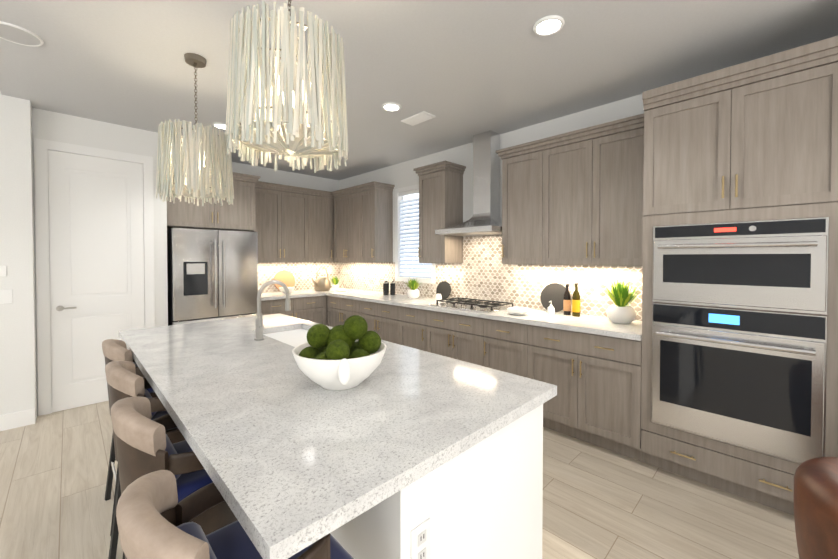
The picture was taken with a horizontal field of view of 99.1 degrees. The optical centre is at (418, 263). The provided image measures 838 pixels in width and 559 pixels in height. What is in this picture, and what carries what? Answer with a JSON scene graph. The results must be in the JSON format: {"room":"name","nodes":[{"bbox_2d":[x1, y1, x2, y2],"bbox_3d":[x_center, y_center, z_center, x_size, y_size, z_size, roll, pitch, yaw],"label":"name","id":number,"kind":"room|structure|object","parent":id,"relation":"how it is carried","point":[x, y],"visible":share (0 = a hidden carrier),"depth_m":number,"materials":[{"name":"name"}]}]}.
{"room":"kitchen","nodes":[
{"label":"kitchen","id":0,"kind":"room"},
{"bbox_2d":[0,91,643,422],"bbox_3d":[-0.743,-0.193,0.617,7.200,3.250,9.200,-1,1,-44],"label":"wall","id":1,"kind":"structure","parent":0,"point":[23,123],"depth_m":3.24,"materials":[{"name":"white paint"}]},
{"bbox_2d":[0,265,6,275],"bbox_3d":[-3.482,0.061,2.967,0.080,0.090,0.011,-1,1,-44],"label":"switch plate","id":2,"kind":"object","parent":1,"relation":"attached to","point":[3,269],"depth_m":2.98,"materials":[{"name":"white paint"}]},
{"bbox_2d":[0,289,12,303],"bbox_3d":[-3.483,0.275,2.971,0.140,0.120,0.009,-1,1,-44],"label":"switch plate","id":3,"kind":"object","parent":1,"relation":"attached to","point":[6,296],"depth_m":2.99,"materials":[{"name":"white paint"}]},
{"bbox_2d":[0,408,34,430],"bbox_3d":[-4.553,1.347,1.936,3.379,0.130,0.014,-1,1,-44],"label":"baseboard","id":4,"kind":"structure","parent":1,"relation":"attached to","point":[17,419],"depth_m":3.04,"materials":[{"name":"white paint"}]},
{"bbox_2d":[34,138,154,415],"bbox_3d":[-3.153,0.124,3.539,0.870,2.525,0.058,-1,1,-44],"label":"pantry door","id":5,"kind":"structure","parent":1,"relation":"in","point":[95,281],"depth_m":3.48,"materials":[{"name":"white paint"}]},
{"bbox_2d":[167,172,259,231],"bbox_3d":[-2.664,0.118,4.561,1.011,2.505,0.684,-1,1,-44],"label":"upper cabinet","id":6,"kind":"object","parent":1,"relation":"attached to","point":[239,214],"visible":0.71,"depth_m":4.40,"materials":[{"name":"beige wood"}]},
{"bbox_2d":[255,181,333,262],"bbox_3d":[-1.837,-0.588,5.580,1.593,1.125,0.374,-1,1,-44],"label":"upper cabinet","id":7,"kind":"object","parent":1,"relation":"attached to","point":[294,224],"visible":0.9,"depth_m":5.35,"materials":[{"name":"beige wood"}]},
{"bbox_2d":[258,262,337,292],"bbox_3d":[-1.987,0.204,5.701,1.620,0.458,0.010,-1,1,-44],"label":"tile backsplash","id":8,"kind":"structure","parent":1,"relation":"attached to","point":[302,272],"depth_m":5.75,"materials":[{"name":"beige tile"}]},
{"bbox_2d":[331,181,394,261],"bbox_3d":[-0.893,-0.585,5.489,0.374,1.123,1.162,-1,1,-44],"label":"upper cabinet","id":9,"kind":"object","parent":1,"relation":"attached to","point":[363,222],"visible":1,"depth_m":5.22,"materials":[{"name":"beige wood"}]},
{"bbox_2d":[395,184,434,283],"bbox_3d":[-0.029,-0.410,4.942,0.114,1.330,0.795,-1,1,-44],"label":"window","id":10,"kind":"structure","parent":1,"relation":"in","point":[411,196],"depth_m":5.03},
{"bbox_2d":[413,160,465,262],"bbox_3d":[0.247,-0.583,4.328,0.374,1.155,0.517,-1,1,-44],"label":"upper cabinet","id":11,"kind":"object","parent":1,"relation":"attached to","point":[440,194],"depth_m":4.21,"materials":[{"name":"beige wood"}]},
{"bbox_2d":[435,130,501,235],"bbox_3d":[0.611,-0.867,3.857,0.488,1.098,0.740,-1,1,-44],"label":"range hood","id":12,"kind":"object","parent":1,"relation":"attached to","point":[485,219],"visible":0.83,"depth_m":3.86,"materials":[{"name":"silver metal"}]},
{"bbox_2d":[338,235,641,320],"bbox_3d":[0.275,0.060,4.571,0.009,0.779,4.788,-1,1,-44],"label":"tile backsplash","id":13,"kind":"structure","parent":1,"relation":"attached to","point":[481,272],"depth_m":3.94,"materials":[{"name":"beige tile"}]},
{"bbox_2d":[495,113,643,265],"bbox_3d":[1.355,-0.551,3.200,0.374,1.125,1.329,-1,1,-44],"label":"upper cabinet","id":14,"kind":"object","parent":1,"relation":"attached to","point":[575,197],"visible":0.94,"depth_m":3.02,"materials":[{"name":"beige wood"}]},
{"bbox_2d":[0,401,798,558],"bbox_3d":[-0.743,1.482,0.642,7.200,0.100,9.200,-1,1,-44],"label":"floor","id":15,"kind":"structure","parent":0,"point":[600,502],"depth_m":2.08,"materials":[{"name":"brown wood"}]},
{"bbox_2d":[102,339,157,535],"bbox_3d":[-1.586,0.917,2.133,0.448,0.986,0.410,-1,1,-44],"label":"bar stool","id":16,"kind":"object","parent":15,"relation":"on","point":[115,350],"visible":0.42,"depth_m":1.95,"materials":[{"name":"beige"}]},
{"bbox_2d":[105,361,184,558],"bbox_3d":[-1.187,0.923,1.698,0.448,0.986,0.410,-1,1,-44],"label":"bar stool","id":17,"kind":"object","parent":15,"relation":"on","point":[123,379],"visible":0.33,"depth_m":1.52,"materials":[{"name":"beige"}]},
{"bbox_2d":[110,397,236,535],"bbox_3d":[-0.788,0.930,1.263,0.448,0.986,0.410,-1,1,-44],"label":"bar stool","id":18,"kind":"object","parent":15,"relation":"on","point":[144,445],"visible":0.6,"depth_m":1.08,"materials":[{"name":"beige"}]},
{"bbox_2d":[167,228,257,325],"bbox_3d":[-2.612,0.485,4.485,0.910,1.775,0.818,-1,1,-44],"label":"fridge","id":19,"kind":"object","parent":15,"relation":"on","point":[212,275],"visible":0.54,"depth_m":4.17,"materials":[{"name":"silver metal"}]},
{"bbox_2d":[116,470,353,558],"bbox_3d":[-0.396,0.937,0.821,0.448,0.986,0.410,-1,1,-44],"label":"bar stool","id":20,"kind":"object","parent":15,"relation":"on","point":[154,517],"visible":0.77,"depth_m":0.74,"materials":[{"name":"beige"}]},
{"bbox_2d":[261,296,320,323],"bbox_3d":[-1.992,0.920,5.287,1.022,0.880,0.608,-1,1,-44],"label":"base cabinet","id":21,"kind":"object","parent":15,"relation":"on","point":[309,305],"depth_m":5.14,"materials":[{"name":"beige wood"}]},
{"bbox_2d":[261,288,354,299],"bbox_3d":[-1.763,0.457,5.487,1.640,0.040,0.633,-1,1,-44],"label":"countertop","id":22,"kind":"structure","parent":21,"relation":"on","point":[271,295],"depth_m":5.16,"materials":[{"name":"white stone"}]},
{"bbox_2d":[274,270,294,286],"bbox_3d":[-2.075,0.267,5.518,0.330,0.326,0.084,-1,1,-44],"label":"plate","id":23,"kind":"object","parent":22,"relation":"on","point":[286,278],"depth_m":5.53,"materials":[{"name":"yellow ceramic"}]},
{"bbox_2d":[276,286,294,293],"bbox_3d":[-1.953,0.396,5.282,0.219,0.085,0.219,1,1,39],"label":"bowl","id":24,"kind":"object","parent":22,"relation":"on","point":[291,288],"depth_m":5.24,"materials":[{"name":"white ceramic"}]},
{"bbox_2d":[311,267,330,290],"bbox_3d":[-1.575,0.240,5.694,0.340,0.385,0.260,-1,1,-44],"label":"kettle","id":25,"kind":"object","parent":22,"relation":"on","point":[321,282],"visible":1,"depth_m":5.63,"materials":[{"name":"grey metal"}]},
{"bbox_2d":[331,276,339,288],"bbox_3d":[-1.417,0.310,5.991,0.200,0.235,0.195,-1,1,-44],"label":"potted plant","id":26,"kind":"object","parent":22,"relation":"on","point":[335,280],"visible":0.88,"depth_m":5.97,"materials":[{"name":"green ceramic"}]},
{"bbox_2d":[329,288,346,291],"bbox_3d":[-1.268,0.413,5.606,0.230,0.042,0.160,-1,1,-44],"label":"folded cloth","id":27,"kind":"object","parent":22,"relation":"on","point":[337,290],"visible":1,"depth_m":5.55,"materials":[{"name":"white fabric"}]},
{"bbox_2d":[321,296,326,324],"bbox_3d":[-1.428,0.911,5.841,0.675,0.880,0.608,-1,1,-44],"label":"base cabinet","id":28,"kind":"object","parent":15,"relation":"on","point":[323,298],"depth_m":5.41,"materials":[{"name":"beige wood"}]},
{"bbox_2d":[326,294,353,326],"bbox_3d":[-0.855,0.919,5.307,0.608,0.880,0.896,-1,1,-44],"label":"base cabinet","id":29,"kind":"object","parent":15,"relation":"on","point":[338,309],"depth_m":5.19,"materials":[{"name":"beige wood"}]},
{"bbox_2d":[354,298,393,342],"bbox_3d":[-0.300,0.928,4.742,0.608,0.880,0.913,-1,1,-44],"label":"base cabinet","id":30,"kind":"object","parent":15,"relation":"on","point":[379,318],"depth_m":4.52,"materials":[{"name":"beige wood"}]},
{"bbox_2d":[394,306,421,349],"bbox_3d":[0.138,0.935,4.296,0.608,0.880,0.563,-1,1,-44],"label":"base cabinet","id":31,"kind":"object","parent":15,"relation":"on","point":[407,322],"depth_m":4.13,"materials":[{"name":"beige wood"}]},
{"bbox_2d":[331,405,542,558],"bbox_3d":[-0.661,0.968,2.145,0.858,0.880,2.624,-1,1,-44],"label":"kitchen island","id":32,"kind":"object","parent":15,"relation":"on","point":[487,502],"depth_m":1.14,"materials":[{"name":"white paint"}]},
{"bbox_2d":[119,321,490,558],"bbox_3d":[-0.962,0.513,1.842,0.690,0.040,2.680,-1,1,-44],"label":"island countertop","id":33,"kind":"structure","parent":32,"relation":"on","point":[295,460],"depth_m":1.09,"materials":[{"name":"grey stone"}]},
{"bbox_2d":[223,313,556,436],"bbox_3d":[-0.545,0.507,2.252,0.480,0.040,2.680,-1,1,-44],"label":"island countertop","id":34,"kind":"structure","parent":32,"relation":"on","point":[496,396],"depth_m":1.50,"materials":[{"name":"grey stone"}]},
{"bbox_2d":[254,280,290,340],"bbox_3d":[-0.945,0.296,2.335,0.239,0.378,0.096,-1,1,-44],"label":"faucet","id":35,"kind":"object","parent":34,"relation":"on","point":[259,326],"visible":1,"depth_m":2.28,"materials":[{"name":"silver metal"}]},
{"bbox_2d":[267,325,308,346],"bbox_3d":[-0.819,0.634,2.462,0.404,0.244,0.744,-1,1,-44],"label":"sink","id":36,"kind":"object","parent":34,"relation":"in","point":[296,337],"depth_m":2.60,"materials":[{"name":"white ceramic"}]},
{"bbox_2d":[292,315,385,389],"bbox_3d":[-0.325,0.355,1.484,0.380,0.285,0.380,-1,1,-44],"label":"moss bowl","id":37,"kind":"object","parent":34,"relation":"on","point":[349,353],"visible":1,"depth_m":1.40,"materials":[{"name":"white ceramic"}]},
{"bbox_2d":[422,310,477,364],"bbox_3d":[0.561,0.942,3.865,0.608,0.880,0.873,-1,1,-44],"label":"base cabinet","id":38,"kind":"object","parent":15,"relation":"on","point":[455,336],"depth_m":3.66,"materials":[{"name":"beige wood"}]},
{"bbox_2d":[478,318,517,374],"bbox_3d":[0.985,0.948,3.433,0.608,0.880,0.563,-1,1,-44],"label":"base cabinet","id":39,"kind":"object","parent":15,"relation":"on","point":[497,341],"depth_m":3.27,"materials":[{"name":"beige wood"}]},
{"bbox_2d":[518,322,643,461],"bbox_3d":[1.421,0.955,2.990,0.608,0.880,0.907,-1,1,-44],"label":"base cabinet","id":40,"kind":"object","parent":15,"relation":"on","point":[589,366],"depth_m":2.71,"materials":[{"name":"beige wood"}]},
{"bbox_2d":[330,290,641,341],"bbox_3d":[0.275,0.478,4.131,0.633,0.040,4.153,-1,1,-44],"label":"countertop","id":41,"kind":"structure","parent":40,"relation":"on","point":[585,324],"depth_m":3.19,"materials":[{"name":"white stone"}]},
{"bbox_2d":[383,281,394,294],"bbox_3d":[-0.446,0.344,5.074,0.154,0.195,0.204,-1,1,-44],"label":"canisters","id":42,"kind":"object","parent":41,"relation":"on","point":[386,287],"visible":1,"depth_m":5.02,"materials":[{"name":"black"}]},
{"bbox_2d":[403,278,419,298],"bbox_3d":[-0.071,0.308,4.608,0.243,0.282,0.209,-1,1,-44],"label":"potted plant","id":43,"kind":"object","parent":41,"relation":"on","point":[413,292],"visible":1,"depth_m":4.57,"materials":[{"name":"white ceramic"}]},
{"bbox_2d":[435,294,441,301],"bbox_3d":[0.237,0.409,4.309,0.080,0.090,0.080,-1,1,-44],"label":"crock","id":44,"kind":"object","parent":41,"relation":"on","point":[438,297],"visible":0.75,"depth_m":4.28,"materials":[{"name":"white ceramic"}]},
{"bbox_2d":[436,281,450,298],"bbox_3d":[0.306,0.333,4.459,0.062,0.228,0.230,-1,1,-44],"label":"board","id":45,"kind":"object","parent":41,"relation":"on","point":[443,289],"visible":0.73,"depth_m":4.44,"materials":[{"name":"black wood"}]},
{"bbox_2d":[429,297,512,312],"bbox_3d":[0.558,0.434,3.825,0.520,0.054,0.760,-1,1,-44],"label":"cooktop","id":46,"kind":"object","parent":41,"relation":"in","point":[458,303],"visible":1,"depth_m":3.75,"materials":[{"name":"silver metal"}]},
{"bbox_2d":[507,307,527,314],"bbox_3d":[0.914,0.439,3.320,0.190,0.060,0.190,-1,1,-44],"label":"plate stack","id":47,"kind":"object","parent":41,"relation":"on","point":[517,310],"visible":1,"depth_m":3.27,"materials":[{"name":"white ceramic"}]},
{"bbox_2d":[547,301,554,314],"bbox_3d":[1.224,0.406,3.316,0.068,0.126,0.066,-1,1,-44],"label":"soap dispenser","id":48,"kind":"object","parent":41,"relation":"on","point":[551,310],"visible":1,"depth_m":3.29,"materials":[{"name":"white ceramic"}]},
{"bbox_2d":[540,283,565,311],"bbox_3d":[1.301,0.325,3.432,0.074,0.277,0.280,-1,1,-44],"label":"board","id":49,"kind":"object","parent":41,"relation":"on","point":[554,293],"visible":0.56,"depth_m":3.43,"materials":[{"name":"black wood"}]},
{"bbox_2d":[563,284,570,314],"bbox_3d":[1.359,0.329,3.279,0.064,0.282,0.064,-1,1,-44],"label":"oil bottle","id":50,"kind":"object","parent":41,"relation":"on","point":[567,304],"visible":1,"depth_m":3.26,"materials":[{"name":"black"}]},
{"bbox_2d":[572,283,579,316],"bbox_3d":[1.408,0.323,3.201,0.068,0.297,0.068,-1,1,-44],"label":"olive oil bottle","id":51,"kind":"object","parent":41,"relation":"on","point":[576,304],"visible":1,"depth_m":3.18,"materials":[{"name":"yellow glass"}]},
{"bbox_2d":[602,279,641,323],"bbox_3d":[1.651,0.293,2.872,0.296,0.366,0.344,-1,1,-44],"label":"potted plant","id":52,"kind":"object","parent":41,"relation":"on","point":[620,311],"visible":1,"depth_m":2.83,"materials":[{"name":"white ceramic"}]},
{"bbox_2d":[641,36,837,515],"bbox_3d":[2.037,0.131,2.317,0.654,2.550,0.895,-1,1,-44],"label":"tall cabinet","id":53,"kind":"object","parent":15,"relation":"on","point":[755,140],"visible":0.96,"depth_m":2.07,"materials":[{"name":"beige wood"}]},
{"bbox_2d":[651,217,828,463],"bbox_3d":[1.813,0.413,2.100,0.104,1.312,0.771,-1,1,-44],"label":"appliances","id":54,"kind":"object","parent":53,"relation":"in","point":[752,380],"visible":0.98,"depth_m":2.06,"materials":[{"name":"silver metal"}]},
{"bbox_2d":[794,457,837,558],"bbox_3d":[1.663,1.059,1.016,0.774,0.694,0.830,-1,1,-44],"label":"tub chair","id":55,"kind":"object","parent":15,"relation":"on","point":[816,502],"visible":1,"depth_m":1.19,"materials":[{"name":"brown leather"}]},
{"bbox_2d":[0,0,837,179],"bbox_3d":[-0.743,-1.643,0.594,7.200,0.550,9.200,-1,1,-44],"label":"ceiling","id":56,"kind":"structure","parent":0,"point":[463,71],"depth_m":2.40,"materials":[{"name":"white paint"}]},
{"bbox_2d":[0,21,43,46],"bbox_3d":[-2.447,-1.389,2.162,0.246,0.014,0.246,-1,1,-44],"label":"ceiling speaker","id":57,"kind":"object","parent":56,"relation":"attached to","point":[16,34],"visible":0.98,"depth_m":2.17,"materials":[{"name":"white paint"}]},
{"bbox_2d":[156,53,233,205],"bbox_3d":[-1.518,-0.906,2.434,0.453,0.978,0.453,-1,1,-44],"label":"pendant light","id":58,"kind":"object","parent":56,"relation":"hanging from","point":[204,157],"visible":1,"depth_m":2.28,"materials":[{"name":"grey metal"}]},
{"bbox_2d":[212,122,225,129],"bbox_3d":[-2.017,-1.411,3.664,0.158,0.021,0.158,-1,1,-44],"label":"recessed light","id":59,"kind":"object","parent":56,"relation":"in","point":[219,125],"depth_m":3.65,"materials":[{"name":"white paint"}]},
{"bbox_2d":[225,0,347,172],"bbox_3d":[-0.514,-0.891,1.408,0.453,0.977,0.451,-1,1,-44],"label":"pendant light","id":60,"kind":"object","parent":56,"relation":"hanging from","point":[266,95],"visible":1,"depth_m":1.24,"materials":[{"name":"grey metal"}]},
{"bbox_2d":[382,102,400,111],"bbox_3d":[-0.246,-1.404,3.203,0.158,0.021,0.158,-1,1,-44],"label":"recessed light","id":61,"kind":"object","parent":56,"relation":"in","point":[390,106],"depth_m":3.19,"materials":[{"name":"white paint"}]},
{"bbox_2d":[401,111,435,125],"bbox_3d":[-0.011,-1.401,3.470,0.160,0.020,0.320,-1,1,-44],"label":"ceiling vent","id":62,"kind":"object","parent":56,"relation":"in","point":[418,118],"visible":1,"depth_m":3.44,"materials":[{"name":"white metal"}]},
{"bbox_2d":[533,15,564,35],"bbox_3d":[0.755,-1.387,2.084,0.158,0.021,0.158,-1,1,-44],"label":"recessed light","id":63,"kind":"object","parent":56,"relation":"in","point":[549,25],"depth_m":2.08,"materials":[{"name":"white paint"}]}
]}

